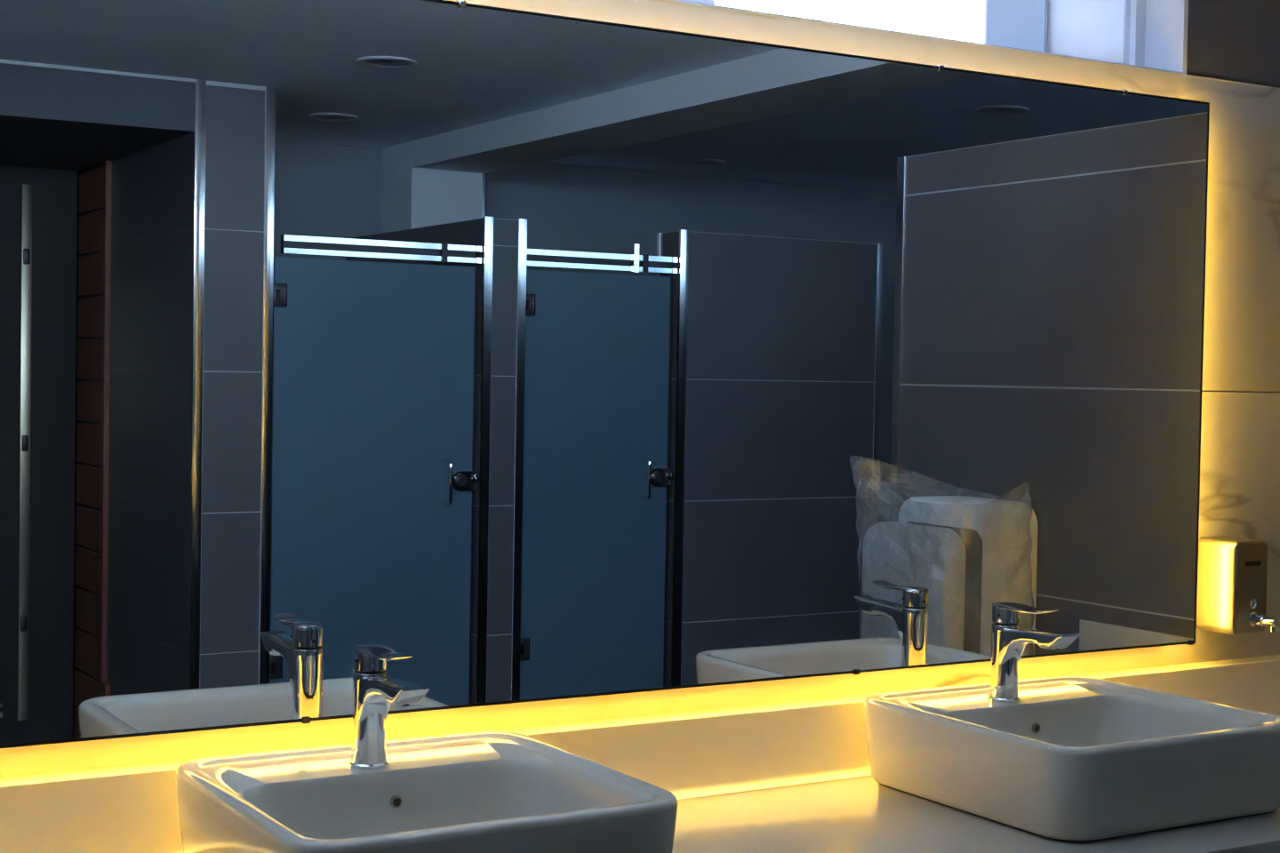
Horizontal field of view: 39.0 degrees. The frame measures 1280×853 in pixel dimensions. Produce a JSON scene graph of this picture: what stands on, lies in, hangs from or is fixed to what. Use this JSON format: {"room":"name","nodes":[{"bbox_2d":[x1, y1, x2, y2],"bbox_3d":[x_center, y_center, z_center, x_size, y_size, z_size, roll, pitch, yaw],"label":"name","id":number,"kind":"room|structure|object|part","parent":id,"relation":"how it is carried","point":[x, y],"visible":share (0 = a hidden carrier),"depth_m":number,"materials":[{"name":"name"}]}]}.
{"room":"public restroom","nodes":[
{"label":"public restroom","id":0,"kind":"room"},
{"bbox_2d":[0,0,1279,777],"bbox_3d":[-0.779,0.207,2.284,4.822,2.379,0.194,0,2,-31],"label":"wall","id":1,"kind":"structure","parent":0,"point":[1239,497],"depth_m":3.20,"materials":[{"name":"beige paint"}]},
{"bbox_2d":[0,0,1209,748],"bbox_3d":[-0.282,-0.093,2.423,2.917,0.947,0.060,0,2,-31],"label":"wall mirror","id":2,"kind":"object","parent":1,"relation":"attached to","point":[520,356],"visible":0.91,"depth_m":2.49,"materials":[{"name":"silver mirror"}]},
{"bbox_2d":[671,0,1188,74],"bbox_3d":[-0.526,-0.803,2.399,3.374,0.357,0.190,0,2,-31],"label":"window","id":3,"kind":"structure","parent":1,"relation":"in","point":[1142,34],"depth_m":3.20,"materials":[{"name":"white"}]},
{"bbox_3d":[0.655,-0.788,3.139,0.139,0.319,0.006,0,2,-31],"label":"tinted pane","id":4,"kind":"part","parent":3,"relation":"part of","materials":[{"name":"blue glass"}]},
{"bbox_3d":[0.792,-0.788,3.210,0.188,0.319,0.006,0,2,-31],"label":"frosted pane","id":5,"kind":"part","parent":3,"relation":"part of","materials":[{"name":"white glass"}]},
{"bbox_2d":[1196,536,1279,635],"bbox_3d":[1.069,0.284,3.202,0.089,0.166,0.142,0,2,-31],"label":"soap dispenser","id":6,"kind":"object","parent":1,"relation":"attached to","point":[1232,572],"visible":0.97,"depth_m":3.19,"materials":[{"name":"silver metal"}]},
{"bbox_3d":[1.081,0.313,3.189,0.017,0.017,0.004,0,2,-31],"label":"sight glass","id":7,"kind":"part","parent":6,"relation":"part of","materials":[{"name":"silver metal"}]},
{"bbox_3d":[1.081,0.242,3.187,0.040,0.008,0.001,0,2,-31],"label":"label plate","id":8,"kind":"part","parent":6,"relation":"part of","materials":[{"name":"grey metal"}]},
{"bbox_3d":[2.070,1.536,0.923,8.300,0.100,5.550,0,2,-31],"label":"floor","id":9,"kind":"structure","parent":0,"visible":0},
{"bbox_2d":[0,655,1279,852],"bbox_3d":[-0.523,0.920,1.992,4.358,0.980,0.617,0,2,-31],"label":"countertop","id":10,"kind":"structure","parent":9,"relation":"on","point":[794,777],"depth_m":2.55,"materials":[{"name":"white stone"}]},
{"bbox_2d":[176,731,678,852],"bbox_3d":[-0.262,0.484,2.150,0.477,0.130,0.474,0,2,-31],"label":"vessel basin","id":11,"kind":"object","parent":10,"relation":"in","point":[474,792],"visible":0.99,"depth_m":2.18,"materials":[{"name":"beige ceramic"}]},
{"bbox_2d":[348,643,430,770],"bbox_3d":[-0.307,0.349,2.201,0.050,0.154,0.166,0,2,-31],"label":"faucet","id":12,"kind":"object","parent":11,"relation":"on","point":[373,692],"visible":1,"depth_m":2.23,"materials":[{"name":"silver metal"}]},
{"bbox_3d":[-0.316,0.288,2.215,0.042,0.032,0.120,0,2,-31],"label":"lever","id":13,"kind":"part","parent":12,"relation":"part of","materials":[{"name":"silver metal"}]},
{"bbox_2d":[864,675,1279,842],"bbox_3d":[0.645,0.484,2.696,0.477,0.130,0.474,0,2,-31],"label":"vessel basin","id":14,"kind":"object","parent":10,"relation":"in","point":[1077,759],"visible":1,"depth_m":2.56,"materials":[{"name":"beige ceramic"}]},
{"bbox_2d":[987,601,1079,703],"bbox_3d":[0.594,0.350,2.743,0.050,0.154,0.166,0,2,-31],"label":"faucet","id":15,"kind":"object","parent":14,"relation":"on","point":[1009,641],"visible":1,"depth_m":2.77,"materials":[{"name":"grey metal"}]},
{"bbox_3d":[0.585,0.288,2.758,0.042,0.032,0.120,0,2,-31],"label":"lever","id":16,"kind":"part","parent":15,"relation":"part of","materials":[{"name":"silver metal"}]}
]}

